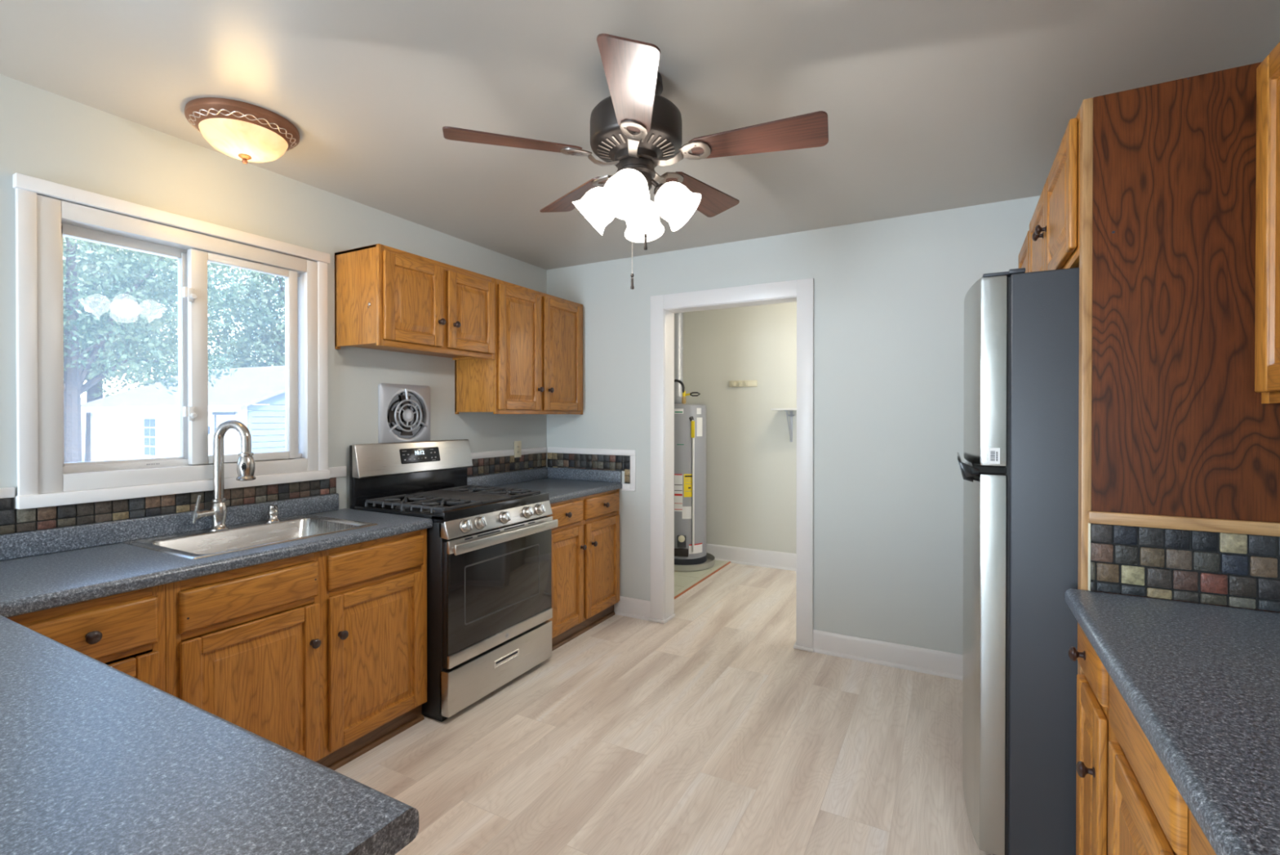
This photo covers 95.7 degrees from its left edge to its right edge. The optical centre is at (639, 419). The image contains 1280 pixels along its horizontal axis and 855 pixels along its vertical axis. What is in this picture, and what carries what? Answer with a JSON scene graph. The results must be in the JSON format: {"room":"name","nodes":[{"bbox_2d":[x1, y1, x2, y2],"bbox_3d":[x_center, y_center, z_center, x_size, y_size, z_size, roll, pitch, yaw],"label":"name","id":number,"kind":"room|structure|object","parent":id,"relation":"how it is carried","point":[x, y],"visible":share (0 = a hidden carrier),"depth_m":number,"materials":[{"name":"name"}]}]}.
{"room":"kitchen","nodes":[
{"label":"kitchen","id":0,"kind":"room"},
{"bbox_2d":[0,74,546,534],"bbox_3d":[-1.943,0.129,2.224,0.150,2.477,8.750,0,0,29],"label":"wall","id":1,"kind":"structure","parent":0,"point":[45,135],"depth_m":2.49,"materials":[{"name":"grey paint"}]},
{"bbox_2d":[0,497,13,510],"bbox_3d":[-2.176,0.273,1.630,0.009,0.038,0.583,0,0,29],"label":"mosaic","id":2,"kind":"object","parent":1,"relation":"attached to","point":[5,503],"visible":1,"depth_m":1.87,"materials":[{"name":"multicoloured tile"}]},
{"bbox_2d":[0,477,336,534],"bbox_3d":[-1.909,0.329,2.121,0.010,0.077,1.700,0,0,29],"label":"mosaic","id":3,"kind":"object","parent":1,"relation":"attached to","point":[11,521],"visible":0.84,"depth_m":2.18,"materials":[{"name":"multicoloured tile"}]},
{"bbox_2d":[12,173,329,509],"bbox_3d":[-1.813,-0.256,2.372,0.134,1.088,1.070,0,0,29],"label":"window","id":4,"kind":"structure","parent":1,"relation":"in","point":[44,478],"depth_m":2.23,"materials":[{"name":"white plastic"}]},
{"bbox_2d":[0,466,346,497],"bbox_3d":[-1.901,0.253,2.135,0.010,0.071,1.773,0,0,29],"label":"trim","id":5,"kind":"structure","parent":1,"relation":"attached to","point":[340,471],"depth_m":2.84,"materials":[{"name":"white"}]},
{"bbox_2d":[377,382,431,443],"bbox_3d":[-1.294,-0.024,3.225,0.032,0.344,0.344,0,0,29],"label":"exhaust fan","id":6,"kind":"object","parent":1,"relation":"attached to","point":[401,413],"visible":0.97,"depth_m":3.21,"materials":[{"name":"silver metal"}]},
{"bbox_2d":[388,388,427,431],"bbox_3d":[-1.286,-0.052,3.227,0.019,0.240,0.262,0,0,29],"label":"grille","id":7,"kind":"object","parent":6,"relation":"attached to","point":[406,411],"depth_m":3.22,"materials":[{"name":"silver metal"}]},
{"bbox_2d":[334,243,495,359],"bbox_3d":[-1.158,-0.587,3.106,0.384,0.474,0.796,0,0,29],"label":"upper cabinet","id":8,"kind":"object","parent":1,"relation":"attached to","point":[387,298],"visible":1,"depth_m":2.86,"materials":[{"name":"brown wood"}]},
{"bbox_2d":[466,452,546,476],"bbox_3d":[-0.905,0.303,3.966,0.009,0.108,0.856,0,0,29],"label":"mosaic","id":9,"kind":"object","parent":1,"relation":"attached to","point":[481,466],"visible":0.93,"depth_m":3.94,"materials":[{"name":"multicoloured tile"}]},
{"bbox_2d":[471,447,546,458],"bbox_3d":[-0.906,0.228,3.966,0.008,0.041,0.856,0,0,29],"label":"trim","id":10,"kind":"structure","parent":1,"relation":"attached to","point":[537,450],"depth_m":3.93,"materials":[{"name":"white wood"}]},
{"bbox_2d":[514,440,520,457],"bbox_3d":[-0.853,0.206,4.047,0.007,0.114,0.070,0,0,29],"label":"outlet","id":11,"kind":"object","parent":1,"relation":"attached to","point":[517,443],"visible":1,"depth_m":4.04,"materials":[{"name":"beige plastic"}]},
{"bbox_2d":[516,444,519,453],"bbox_3d":[-0.851,0.205,4.046,0.002,0.068,0.030,0,0,29],"label":"receptacle","id":12,"kind":"object","parent":11,"relation":"attached to","point":[517,445],"depth_m":4.04,"materials":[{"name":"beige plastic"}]},
{"bbox_2d":[454,278,582,414],"bbox_3d":[-0.750,-0.432,3.857,0.384,0.792,0.908,0,0,29],"label":"upper cabinet","id":13,"kind":"object","parent":1,"relation":"attached to","point":[537,366],"visible":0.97,"depth_m":3.63,"materials":[{"name":"brown wood"}]},
{"bbox_2d":[0,0,1279,270],"bbox_3d":[-0.282,-1.165,1.314,3.930,0.120,8.750,0,0,29],"label":"ceiling","id":14,"kind":"structure","parent":0,"point":[930,105],"depth_m":1.90,"materials":[{"name":"grey paint"}]},
{"bbox_2d":[184,97,299,164],"bbox_3d":[-1.479,-1.034,2.170,0.356,0.150,0.356,0,0,29],"label":"ceiling lamp","id":15,"kind":"object","parent":14,"relation":"attached to","point":[246,132],"visible":1,"depth_m":2.08,"materials":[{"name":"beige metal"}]},
{"bbox_2d":[442,33,828,288],"bbox_3d":[0.015,-0.765,1.903,1.155,0.684,1.153,0,0,29],"label":"ceiling fan","id":16,"kind":"object","parent":14,"relation":"hanging from","point":[636,130],"visible":1,"depth_m":1.79,"materials":[{"name":"brown wood"}]},
{"bbox_2d":[334,562,992,854],"bbox_3d":[-0.282,1.402,1.329,3.930,0.060,8.750,0,0,29],"label":"floor","id":17,"kind":"structure","parent":0,"point":[704,730],"depth_m":2.39,"materials":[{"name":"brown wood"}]},
{"bbox_2d":[6,583,165,691],"bbox_3d":[-1.808,0.932,1.646,0.644,0.876,0.555,0,0,29],"label":"base cabinet","id":18,"kind":"object","parent":17,"relation":"on","point":[126,632],"visible":0.3,"depth_m":1.65,"materials":[{"name":"brown wood"}]},
{"bbox_2d":[164,528,426,769],"bbox_3d":[-1.439,0.929,2.325,0.644,0.876,0.990,0,0,29],"label":"base cabinet","id":19,"kind":"object","parent":17,"relation":"on","point":[323,659],"visible":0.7,"depth_m":2.15,"materials":[{"name":"brown wood"}]},
{"bbox_2d":[349,439,557,721],"bbox_3d":[-0.953,0.742,3.068,0.727,1.240,0.768,0,0,29],"label":"gas range","id":20,"kind":"object","parent":17,"relation":"on","point":[489,551],"visible":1,"depth_m":2.89,"materials":[{"name":"silver metal"}]},
{"bbox_2d":[353,489,549,523],"bbox_3d":[-0.981,0.436,3.082,0.662,0.053,0.762,0,0,29],"label":"cooktop","id":21,"kind":"object","parent":20,"relation":"in","point":[442,506],"depth_m":2.91,"materials":[{"name":"black metal"}]},
{"bbox_2d":[547,488,619,650],"bbox_3d":[-0.606,0.920,3.811,0.688,0.876,0.864,0,0,29],"label":"base cabinet","id":22,"kind":"object","parent":17,"relation":"on","point":[585,540],"visible":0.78,"depth_m":3.66,"materials":[{"name":"brown wood"}]},
{"bbox_2d":[466,466,622,503],"bbox_3d":[-0.619,0.419,3.816,0.657,0.123,0.865,0,0,29],"label":"countertop","id":23,"kind":"structure","parent":22,"relation":"on","point":[562,484],"depth_m":3.97,"materials":[{"name":"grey laminate"}]},
{"bbox_2d":[956,266,1079,854],"bbox_3d":[1.473,0.466,1.861,0.800,1.806,0.707,0,0,29],"label":"fridge","id":24,"kind":"object","parent":17,"relation":"on","point":[1020,473],"visible":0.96,"depth_m":1.67,"materials":[{"name":"grey metal"}]},
{"bbox_2d":[1068,622,1216,854],"bbox_3d":[0.764,0.941,0.168,0.686,0.876,2.816,0,0,29],"label":"base cabinet","id":25,"kind":"object","parent":17,"relation":"on","point":[1127,802],"visible":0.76,"depth_m":1.16,"materials":[{"name":"brown wood"}]},
{"bbox_2d":[1064,588,1279,854],"bbox_3d":[0.697,0.482,0.032,0.675,0.041,3.118,0,0,29],"label":"countertop","id":26,"kind":"structure","parent":25,"relation":"on","point":[1201,682],"depth_m":0.97,"materials":[{"name":"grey laminate"}]},
{"bbox_2d":[1077,62,1279,675],"bbox_3d":[1.466,0.261,1.408,0.640,2.222,0.059,0,0,29],"label":"panel","id":27,"kind":"object","parent":17,"relation":"on","point":[1175,432],"visible":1,"depth_m":1.46,"materials":[{"name":"brown wood"}]},
{"bbox_3d":[0.126,1.348,4.999,0.800,0.006,1.570,0,0,29],"label":"floor","id":28,"kind":"structure","parent":17,"relation":"on","visible":0},
{"bbox_2d":[674,559,728,596],"bbox_3d":[0.127,1.344,4.999,0.802,0.007,1.570,0,0,29],"label":"floor utility tiles","id":29,"kind":"structure","parent":28,"relation":"on","point":[683,580],"depth_m":4.95,"materials":[{"name":"beige tile"}]},
{"bbox_2d":[674,552,715,571],"bbox_3d":[0.394,1.308,5.405,0.608,0.060,0.608,0,0,29],"label":"pan","id":30,"kind":"object","parent":29,"relation":"on","point":[709,562],"visible":0.27,"depth_m":5.14,"materials":[{"name":"silver metal"}]},
{"bbox_2d":[674,312,706,564],"bbox_3d":[0.386,0.119,5.372,0.464,2.370,0.509,0,0,29],"label":"water heater","id":31,"kind":"object","parent":30,"relation":"on","point":[690,420],"visible":0.8,"depth_m":5.19,"materials":[{"name":"grey metal"}]},
{"bbox_3d":[-1.320,0.938,0.706,1.760,0.876,0.530,0,0,29],"label":"base cabinet","id":32,"kind":"object","parent":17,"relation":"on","visible":0},
{"bbox_2d":[0,493,432,854],"bbox_3d":[-1.073,0.433,1.440,2.130,0.123,2.200,0,0,29],"label":"countertop","id":33,"kind":"structure","parent":32,"relation":"on","point":[96,757],"depth_m":0.81,"materials":[{"name":"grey laminate"}]},
{"bbox_2d":[191,419,256,530],"bbox_3d":[-1.654,0.223,2.316,0.188,0.446,0.139,0,0,4],"label":"faucet","id":34,"kind":"object","parent":33,"relation":"on","point":[246,464],"visible":1,"depth_m":2.34,"materials":[{"name":"silver metal"}]},
{"bbox_2d":[123,514,377,591],"bbox_3d":[-1.502,0.529,2.295,0.510,0.172,0.688,0,0,29],"label":"sink","id":35,"kind":"object","parent":33,"relation":"in","point":[199,544],"visible":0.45,"depth_m":2.37,"materials":[{"name":"grey metal"}]},
{"bbox_2d":[266,504,279,522],"bbox_3d":[-1.603,0.409,2.531,0.054,0.071,0.061,0,0,-19],"label":"soap dispenser","id":36,"kind":"object","parent":35,"relation":"on","point":[273,512],"visible":1,"depth_m":2.52,"materials":[{"name":"silver metal"}]},
{"bbox_2d":[680,302,796,553],"bbox_3d":[1.767,0.112,5.090,3.630,2.477,0.170,0,0,29],"label":"wall","id":37,"kind":"structure","parent":0,"point":[751,456],"depth_m":5.40,"materials":[{"name":"white paint"}]},
{"bbox_2d":[674,560,730,599],"bbox_3d":[0.484,1.346,4.798,0.014,0.012,1.560,0,0,29],"label":"trim","id":38,"kind":"structure","parent":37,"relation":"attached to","point":[728,562],"depth_m":4.84,"materials":[{"name":"brown"}]},
{"bbox_2d":[728,379,757,386],"bbox_3d":[0.951,-0.336,5.398,0.270,0.060,0.063,0,0,29],"label":"hook rack","id":39,"kind":"object","parent":37,"relation":"attached to","point":[731,383],"visible":1,"depth_m":5.41,"materials":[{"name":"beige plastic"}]},
{"bbox_2d":[706,543,795,570],"bbox_3d":[1.254,1.275,5.264,2.530,0.150,0.026,0,0,29],"label":"baseboard","id":40,"kind":"structure","parent":37,"relation":"attached to","point":[747,556],"depth_m":5.37,"materials":[{"name":"white"}]},
{"bbox_2d":[770,408,796,441],"bbox_3d":[1.598,0.052,4.925,0.910,0.300,0.280,0,0,29],"label":"shelf","id":41,"kind":"object","parent":37,"relation":"attached to","point":[790,428],"visible":0.48,"depth_m":5.13,"materials":[{"name":"white plastic"}]},
{"bbox_2d":[546,195,1039,654],"bbox_3d":[0.927,0.121,3.546,3.630,2.477,0.140,0,0,29],"label":"wall","id":42,"kind":"structure","parent":0,"point":[890,294],"depth_m":3.28,"materials":[{"name":"grey paint"}]},
{"bbox_2d":[546,452,624,471],"bbox_3d":[-0.402,0.302,4.185,0.668,0.108,0.009,0,0,29],"label":"mosaic","id":43,"kind":"object","parent":42,"relation":"attached to","point":[589,461],"visible":1,"depth_m":4.17,"materials":[{"name":"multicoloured tile"}]},
{"bbox_2d":[546,447,635,491],"bbox_3d":[-0.365,0.348,4.162,0.755,0.284,0.016,0,0,29],"label":"trim","id":44,"kind":"structure","parent":42,"relation":"attached to","point":[625,486],"depth_m":4.06,"materials":[{"name":"white wood"}]},
{"bbox_2d":[624,455,630,483],"bbox_3d":[-0.088,0.345,4.015,0.045,0.192,0.009,0,0,29],"label":"mosaic","id":45,"kind":"object","parent":42,"relation":"attached to","point":[627,458],"visible":1,"depth_m":4.01,"materials":[{"name":"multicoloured tile"}]},
{"bbox_2d":[613,595,650,620],"bbox_3d":[-0.054,1.294,3.992,0.286,0.125,0.026,0,0,29],"label":"baseboard","id":46,"kind":"structure","parent":42,"relation":"attached to","point":[626,606],"depth_m":3.98,"materials":[{"name":"white"}]},
{"bbox_2d":[648,613,813,652],"bbox_3d":[0.576,1.349,3.725,1.096,0.020,0.174,0,0,29],"label":"trim","id":47,"kind":"structure","parent":42,"relation":"attached to","point":[650,619],"depth_m":3.86,"materials":[{"name":"white wood"}]},
{"bbox_2d":[650,278,813,647],"bbox_3d":[0.580,0.264,3.727,1.076,2.190,0.160,0,0,29],"label":"trim","id":48,"kind":"structure","parent":42,"relation":"attached to","point":[664,308],"depth_m":3.76,"materials":[{"name":"white wood"}]},
{"bbox_2d":[813,628,963,679],"bbox_3d":[1.750,1.300,3.012,1.668,0.125,0.026,0,0,29],"label":"baseboard","id":49,"kind":"structure","parent":42,"relation":"attached to","point":[940,663],"depth_m":3.21,"materials":[{"name":"white wood"}]},
{"bbox_3d":[1.378,0.139,0.418,0.150,2.477,8.750,0,0,29],"label":"wall","id":50,"kind":"structure","parent":0,"visible":0},
{"bbox_2d":[1017,108,1079,272],"bbox_3d":[1.819,-0.653,2.109,0.692,0.402,1.518,0,0,29],"label":"upper cabinet","id":51,"kind":"object","parent":50,"relation":"attached to","point":[1051,241],"visible":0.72,"depth_m":1.78,"materials":[{"name":"brown wood"}]},
{"bbox_2d":[1090,523,1279,611],"bbox_3d":[1.464,0.363,1.385,0.622,0.178,0.010,0,0,29],"label":"mosaic","id":52,"kind":"object","parent":50,"relation":"attached to","point":[1211,567],"visible":1,"depth_m":1.44,"materials":[{"name":"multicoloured tile"}]},
{"bbox_2d":[1254,41,1279,403],"bbox_3d":[1.213,-0.440,0.600,0.317,0.812,1.618,0,0,29],"label":"upper cabinet","id":53,"kind":"object","parent":50,"relation":"attached to","point":[1267,317],"visible":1,"depth_m":1.31,"materials":[{"name":"brown wood"}]},
{"label":"outside","id":54,"kind":"structure","parent":0,"visible":0},
{"bbox_2d":[81,436,85,461],"bbox_3d":[-26.017,1.850,31.233,69.845,0.100,90.000,0,0,29],"label":"ground","id":55,"kind":"structure","parent":54,"point":[82,437],"depth_m":35.52,"materials":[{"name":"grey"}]},
{"bbox_2d":[62,236,177,461],"bbox_3d":[-21.372,-3.754,22.438,9.659,11.220,8.012,0,0,29],"label":"tree","id":56,"kind":"object","parent":55,"relation":"on","point":[95,392],"visible":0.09,"depth_m":22.12,"materials":[{"name":"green plant"}]},
{"bbox_2d":[62,237,274,462],"bbox_3d":[-8.629,-0.970,8.870,3.367,5.805,5.398,0,0,29],"label":"tree","id":57,"kind":"object","parent":55,"relation":"on","point":[77,368],"visible":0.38,"depth_m":9.07,"materials":[{"name":"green plant"}]},
{"bbox_2d":[80,365,285,461],"bbox_3d":[-12.375,0.044,19.317,8.080,3.650,6.940,0,0,24],"label":"garage","id":58,"kind":"structure","parent":55,"relation":"on","point":[141,422],"depth_m":16.58,"materials":[{"name":"white"}]},
{"bbox_2d":[133,284,284,404],"bbox_3d":[-26.316,-3.571,37.300,10.236,10.682,7.756,0,0,-16],"label":"tree","id":59,"kind":"object","parent":55,"relation":"on","point":[234,306],"visible":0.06,"depth_m":36.54,"materials":[{"name":"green plant"}]},
{"bbox_2d":[207,263,284,368],"bbox_3d":[-14.505,-3.501,25.287,8.546,10.680,8.708,0,0,-37],"label":"tree","id":60,"kind":"object","parent":55,"relation":"on","point":[275,335],"visible":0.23,"depth_m":22.55,"materials":[{"name":"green plant"}]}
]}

